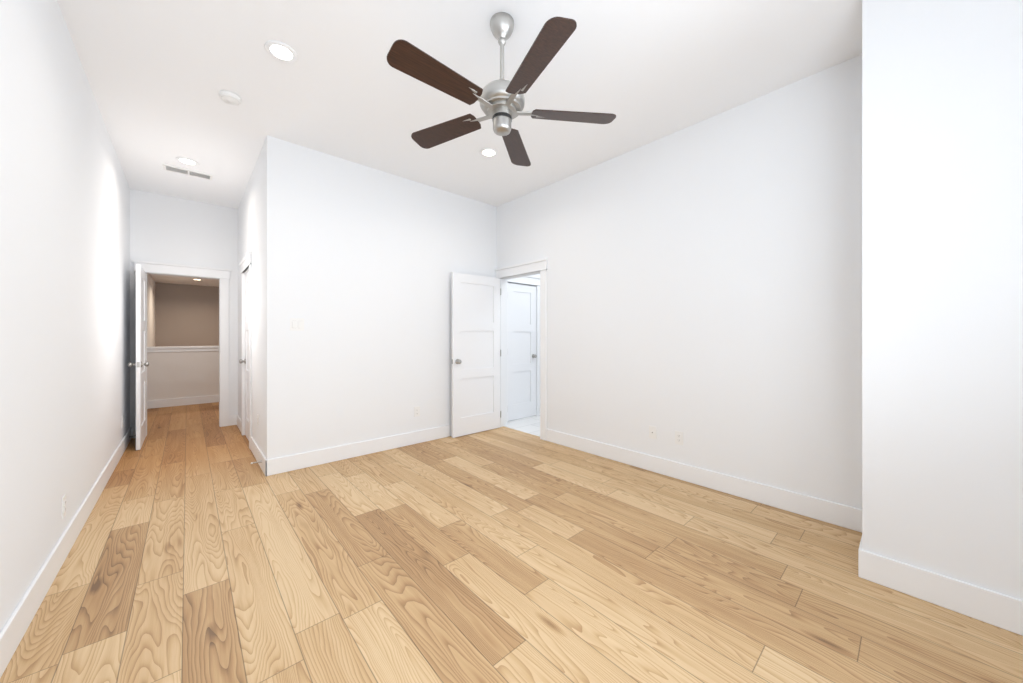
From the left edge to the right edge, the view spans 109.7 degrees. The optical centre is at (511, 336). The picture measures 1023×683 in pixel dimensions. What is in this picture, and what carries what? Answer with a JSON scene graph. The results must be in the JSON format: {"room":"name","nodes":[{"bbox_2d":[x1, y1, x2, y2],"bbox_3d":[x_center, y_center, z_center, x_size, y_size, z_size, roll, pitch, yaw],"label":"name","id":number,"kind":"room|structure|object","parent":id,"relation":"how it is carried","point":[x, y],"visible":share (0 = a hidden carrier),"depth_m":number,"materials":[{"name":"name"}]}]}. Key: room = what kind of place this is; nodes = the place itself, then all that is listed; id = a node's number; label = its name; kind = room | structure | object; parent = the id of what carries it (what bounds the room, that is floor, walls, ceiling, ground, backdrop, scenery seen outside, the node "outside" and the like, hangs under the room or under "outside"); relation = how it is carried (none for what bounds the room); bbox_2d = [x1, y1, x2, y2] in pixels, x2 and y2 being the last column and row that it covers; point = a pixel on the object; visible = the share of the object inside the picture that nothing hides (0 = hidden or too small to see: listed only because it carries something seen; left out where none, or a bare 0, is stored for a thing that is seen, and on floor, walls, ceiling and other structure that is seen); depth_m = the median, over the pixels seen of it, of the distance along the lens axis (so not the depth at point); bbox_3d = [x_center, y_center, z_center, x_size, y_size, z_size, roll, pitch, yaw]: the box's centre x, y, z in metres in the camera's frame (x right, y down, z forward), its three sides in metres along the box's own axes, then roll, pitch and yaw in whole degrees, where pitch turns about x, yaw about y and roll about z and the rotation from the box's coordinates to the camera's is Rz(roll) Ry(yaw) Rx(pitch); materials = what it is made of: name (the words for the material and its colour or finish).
{"room":"empty bedroom","nodes":[
{"label":"empty bedroom","id":0,"kind":"room"},
{"bbox_2d":[0,0,154,631],"bbox_3d":[-3.844,-0.275,3.402,0.120,3.050,12.040,0,0,-42],"label":"wall","id":1,"kind":"structure","parent":0,"point":[64,296],"depth_m":1.87,"materials":[{"name":"white paint"}]},
{"bbox_2d":[62,494,65,518],"bbox_3d":[-2.524,0.960,2.033,0.009,0.114,0.070,0,0,-42],"label":"electrical outlet","id":2,"kind":"object","parent":1,"relation":"attached to","point":[63,505],"visible":1,"depth_m":2.02,"materials":[{"name":"white plastic"}]},
{"bbox_2d":[0,427,131,677],"bbox_3d":[-2.248,1.177,1.730,0.014,0.145,7.180,0,0,-42],"label":"baseboard","id":3,"kind":"structure","parent":1,"relation":"attached to","point":[18,623],"depth_m":1.78,"materials":[{"name":"white paint"}]},
{"bbox_2d":[147,351,218,400],"bbox_3d":[-5.304,0.735,7.146,2.720,1.030,0.120,0,0,-42],"label":"wall","id":4,"kind":"structure","parent":0,"point":[171,375],"depth_m":6.50,"materials":[{"name":"white paint"}]},
{"bbox_2d":[147,346,218,408],"bbox_3d":[-5.304,0.718,7.146,2.720,1.065,0.190,0,0,-42],"label":"ledge","id":5,"kind":"object","parent":4,"relation":"on","point":[161,403],"depth_m":6.48,"materials":[{"name":"white paint"}]},
{"bbox_2d":[130,189,237,437],"bbox_3d":[-3.640,-0.275,5.388,2.840,3.050,0.120,0,0,-42],"label":"wall","id":6,"kind":"structure","parent":0,"point":[169,229],"depth_m":4.73,"materials":[{"name":"white paint"}]},
{"bbox_2d":[128,264,148,449],"bbox_3d":[-4.310,0.230,4.189,0.163,2.025,0.706,0,0,-42],"label":"door","id":7,"kind":"structure","parent":6,"relation":"in","point":[140,364],"depth_m":3.95,"materials":[{"name":"white paint"}]},
{"bbox_2d":[132,260,230,437],"bbox_3d":[-4.272,0.160,4.711,0.953,2.180,0.040,0,0,-42],"label":"door frame","id":8,"kind":"structure","parent":6,"relation":"attached to","point":[223,275],"depth_m":4.96,"materials":[{"name":"white paint"}]},
{"bbox_2d":[151,274,218,286],"bbox_3d":[-5.231,-1.210,7.065,2.720,0.080,4.500,0,0,-42],"label":"ceiling","id":9,"kind":"structure","parent":0,"point":[180,280],"depth_m":7.57,"materials":[{"name":"white paint"}]},
{"bbox_2d":[155,282,218,346],"bbox_3d":[-6.732,-0.275,8.821,2.840,3.050,0.120,0,0,-42],"label":"wall","id":10,"kind":"structure","parent":0,"point":[186,315],"depth_m":8.16,"materials":[{"name":"brown paint"}]},
{"bbox_2d":[238,135,282,459],"bbox_3d":[-2.987,-0.275,4.200,0.120,3.050,2.520,0,0,-42],"label":"wall","id":11,"kind":"structure","parent":0,"point":[260,222],"depth_m":3.30,"materials":[{"name":"white paint"}]},
{"bbox_2d":[232,414,240,430],"bbox_3d":[-3.669,1.177,4.844,0.030,0.145,0.650,0,0,-42],"label":"baseboard","id":12,"kind":"structure","parent":11,"relation":"attached to","point":[236,420],"depth_m":5.05,"materials":[{"name":"white paint"}]},
{"bbox_2d":[239,270,248,440],"bbox_3d":[-3.133,0.230,4.312,0.163,2.025,0.656,0,0,-42],"label":"door","id":13,"kind":"structure","parent":11,"relation":"in","point":[246,360],"depth_m":4.44,"materials":[{"name":"white paint"}]},
{"bbox_2d":[239,251,251,448],"bbox_3d":[-3.167,0.160,4.280,0.040,2.180,0.898,0,0,-42],"label":"door frame","id":14,"kind":"structure","parent":11,"relation":"attached to","point":[245,263],"depth_m":4.04,"materials":[{"name":"white paint"}]},
{"bbox_2d":[250,436,264,472],"bbox_3d":[-2.539,1.177,3.601,0.014,0.145,0.990,0,0,-42],"label":"baseboard","id":15,"kind":"structure","parent":11,"relation":"attached to","point":[256,451],"depth_m":3.56,"materials":[{"name":"white paint"}]},
{"bbox_2d":[283,140,496,456],"bbox_3d":[-1.148,-0.275,4.241,2.670,3.050,0.120,0,0,-42],"label":"wall","id":16,"kind":"structure","parent":0,"point":[373,259],"depth_m":3.82,"materials":[{"name":"white paint"}]},
{"bbox_2d":[290,318,303,330],"bbox_3d":[-2.010,-0.110,3.375,0.116,0.116,0.015,0,0,-42],"label":"bedroom light switch","id":17,"kind":"object","parent":16,"relation":"attached to","point":[296,324],"visible":1,"depth_m":3.38,"materials":[{"name":"white plastic"}]},
{"bbox_2d":[264,424,451,475],"bbox_3d":[-1.197,1.177,4.107,2.684,0.145,0.014,0,0,-42],"label":"baseboard","id":18,"kind":"structure","parent":16,"relation":"attached to","point":[273,466],"depth_m":3.68,"materials":[{"name":"white paint"}]},
{"bbox_2d":[414,406,419,416],"bbox_3d":[-1.101,0.880,4.197,0.070,0.114,0.009,0,0,-42],"label":"electrical outlet","id":19,"kind":"object","parent":16,"relation":"attached to","point":[416,411],"visible":1,"depth_m":4.19,"materials":[{"name":"white plastic"}]},
{"bbox_2d":[57,0,861,208],"bbox_3d":[-1.644,-1.850,5.383,6.040,0.100,12.040,0,0,-42],"label":"ceiling","id":20,"kind":"structure","parent":0,"point":[160,74],"depth_m":2.49,"materials":[{"name":"white paint"}]},
{"bbox_2d":[175,157,198,165],"bbox_3d":[-3.332,-1.795,3.701,0.180,0.010,0.180,0,0,-42],"label":"recessed light","id":21,"kind":"object","parent":20,"relation":"in","point":[186,161],"visible":1,"depth_m":3.70,"materials":[{"name":"white paint"}]},
{"bbox_2d":[163,164,212,180],"bbox_3d":[-3.539,-1.794,3.945,0.400,0.011,0.165,0,0,-42],"label":"ceiling vent","id":22,"kind":"object","parent":20,"relation":"in","point":[175,169],"visible":1,"depth_m":3.94,"materials":[{"name":"white plastic"}]},
{"bbox_2d":[219,90,241,104],"bbox_3d":[-2.110,-1.779,2.700,0.136,0.042,0.136,0,0,-42],"label":"smoke detector","id":23,"kind":"object","parent":20,"relation":"attached to","point":[229,97],"visible":1,"depth_m":2.67,"materials":[{"name":"white plastic"}]},
{"bbox_2d":[264,40,297,62],"bbox_3d":[-1.455,-1.795,2.278,0.180,0.010,0.180,0,0,-42],"label":"recessed light","id":24,"kind":"object","parent":20,"relation":"in","point":[281,52],"visible":1,"depth_m":2.27,"materials":[{"name":"white paint"}]},
{"bbox_2d":[480,148,497,156],"bbox_3d":[-0.222,-1.795,3.522,0.180,0.010,0.180,0,0,-42],"label":"recessed light","id":25,"kind":"object","parent":20,"relation":"in","point":[488,152],"visible":1,"depth_m":3.52,"materials":[{"name":"white paint"}]},
{"bbox_2d":[387,12,615,165],"bbox_3d":[-0.090,-1.482,2.031,1.231,0.636,1.288,0,0,-42],"label":"ceiling fan","id":26,"kind":"object","parent":20,"relation":"hanging from","point":[501,100],"visible":1,"depth_m":1.95,"materials":[{"name":"brown wood"}]},
{"bbox_2d":[0,402,1022,682],"bbox_3d":[-2.402,1.250,4.700,3.800,0.001,11.840,0,0,-42],"label":"floor","id":27,"kind":"structure","parent":0,"point":[204,550],"depth_m":1.82,"materials":[{"name":"beige wood"}]},
{"bbox_2d":[504,415,539,436],"bbox_3d":[1.414,1.260,4.752,1.940,0.020,2.770,0,0,-42],"label":"floor","id":28,"kind":"structure","parent":0,"point":[530,425],"depth_m":5.04,"materials":[{"name":"white tile"}]},
{"bbox_2d":[508,274,539,415],"bbox_3d":[0.483,-0.275,5.830,1.880,3.050,0.120,0,0,-42],"label":"wall","id":29,"kind":"structure","parent":0,"point":[537,275],"depth_m":5.61,"materials":[{"name":"white paint"}]},
{"bbox_2d":[508,283,536,420],"bbox_3d":[0.147,0.230,5.472,0.615,2.025,0.163,0,0,-42],"label":"door","id":30,"kind":"structure","parent":29,"relation":"in","point":[522,356],"depth_m":5.47,"materials":[{"name":"white paint"}]},
{"bbox_2d":[507,276,539,421],"bbox_3d":[0.176,0.160,5.447,0.848,2.180,0.040,0,0,-42],"label":"door frame","id":31,"kind":"structure","parent":29,"relation":"attached to","point":[532,280],"depth_m":5.66,"materials":[{"name":"white paint"}]},
{"bbox_2d":[497,54,861,508],"bbox_3d":[1.074,-0.275,3.679,0.120,3.050,3.690,0,0,-42],"label":"wall","id":32,"kind":"structure","parent":0,"point":[704,286],"depth_m":2.90,"materials":[{"name":"white paint"}]},
{"bbox_2d":[452,272,500,437],"bbox_3d":[-0.441,0.230,4.663,0.765,2.025,0.163,0,0,-42],"label":"door","id":33,"kind":"structure","parent":32,"relation":"in","point":[476,352],"depth_m":4.63,"materials":[{"name":"white paint"}]},
{"bbox_2d":[495,258,547,440],"bbox_3d":[0.102,0.160,4.639,0.040,2.180,0.957,0,0,-42],"label":"door frame","id":34,"kind":"structure","parent":32,"relation":"attached to","point":[540,265],"depth_m":4.34,"materials":[{"name":"white paint"}]},
{"bbox_2d":[649,426,655,438],"bbox_3d":[1.305,0.890,3.328,0.008,0.114,0.070,0,0,-42],"label":"electrical outlet","id":35,"kind":"object","parent":32,"relation":"attached to","point":[652,432],"visible":1,"depth_m":3.33,"materials":[{"name":"white plastic"}]},
{"bbox_2d":[675,431,682,444],"bbox_3d":[1.465,0.890,3.149,0.009,0.114,0.070,0,0,-42],"label":"electrical outlet","id":36,"kind":"object","parent":32,"relation":"attached to","point":[679,437],"visible":1,"depth_m":3.15,"materials":[{"name":"white plastic"}]},
{"bbox_2d":[546,429,861,530],"bbox_3d":[1.339,1.177,3.285,0.014,0.145,2.750,0,0,-42],"label":"baseboard","id":37,"kind":"structure","parent":32,"relation":"attached to","point":[834,513],"depth_m":2.87,"materials":[{"name":"white paint"}]},
{"bbox_2d":[862,0,1022,599],"bbox_3d":[2.451,-0.275,1.702,0.720,3.050,1.090,0,0,-42],"label":"wall","id":38,"kind":"structure","parent":0,"point":[942,287],"depth_m":1.66,"materials":[{"name":"white paint"}]},
{"bbox_2d":[856,510,861,545],"bbox_3d":[2.026,1.177,2.062,0.570,0.145,0.014,0,0,-42],"label":"baseboard","id":39,"kind":"structure","parent":38,"relation":"attached to","point":[858,528],"depth_m":2.29,"materials":[{"name":"white paint"}]},
{"bbox_2d":[858,546,1022,635],"bbox_3d":[2.123,1.177,1.517,0.014,0.145,0.954,0,0,-42],"label":"baseboard","id":40,"kind":"structure","parent":38,"relation":"attached to","point":[986,606],"depth_m":1.65,"materials":[{"name":"white paint"}]}
]}

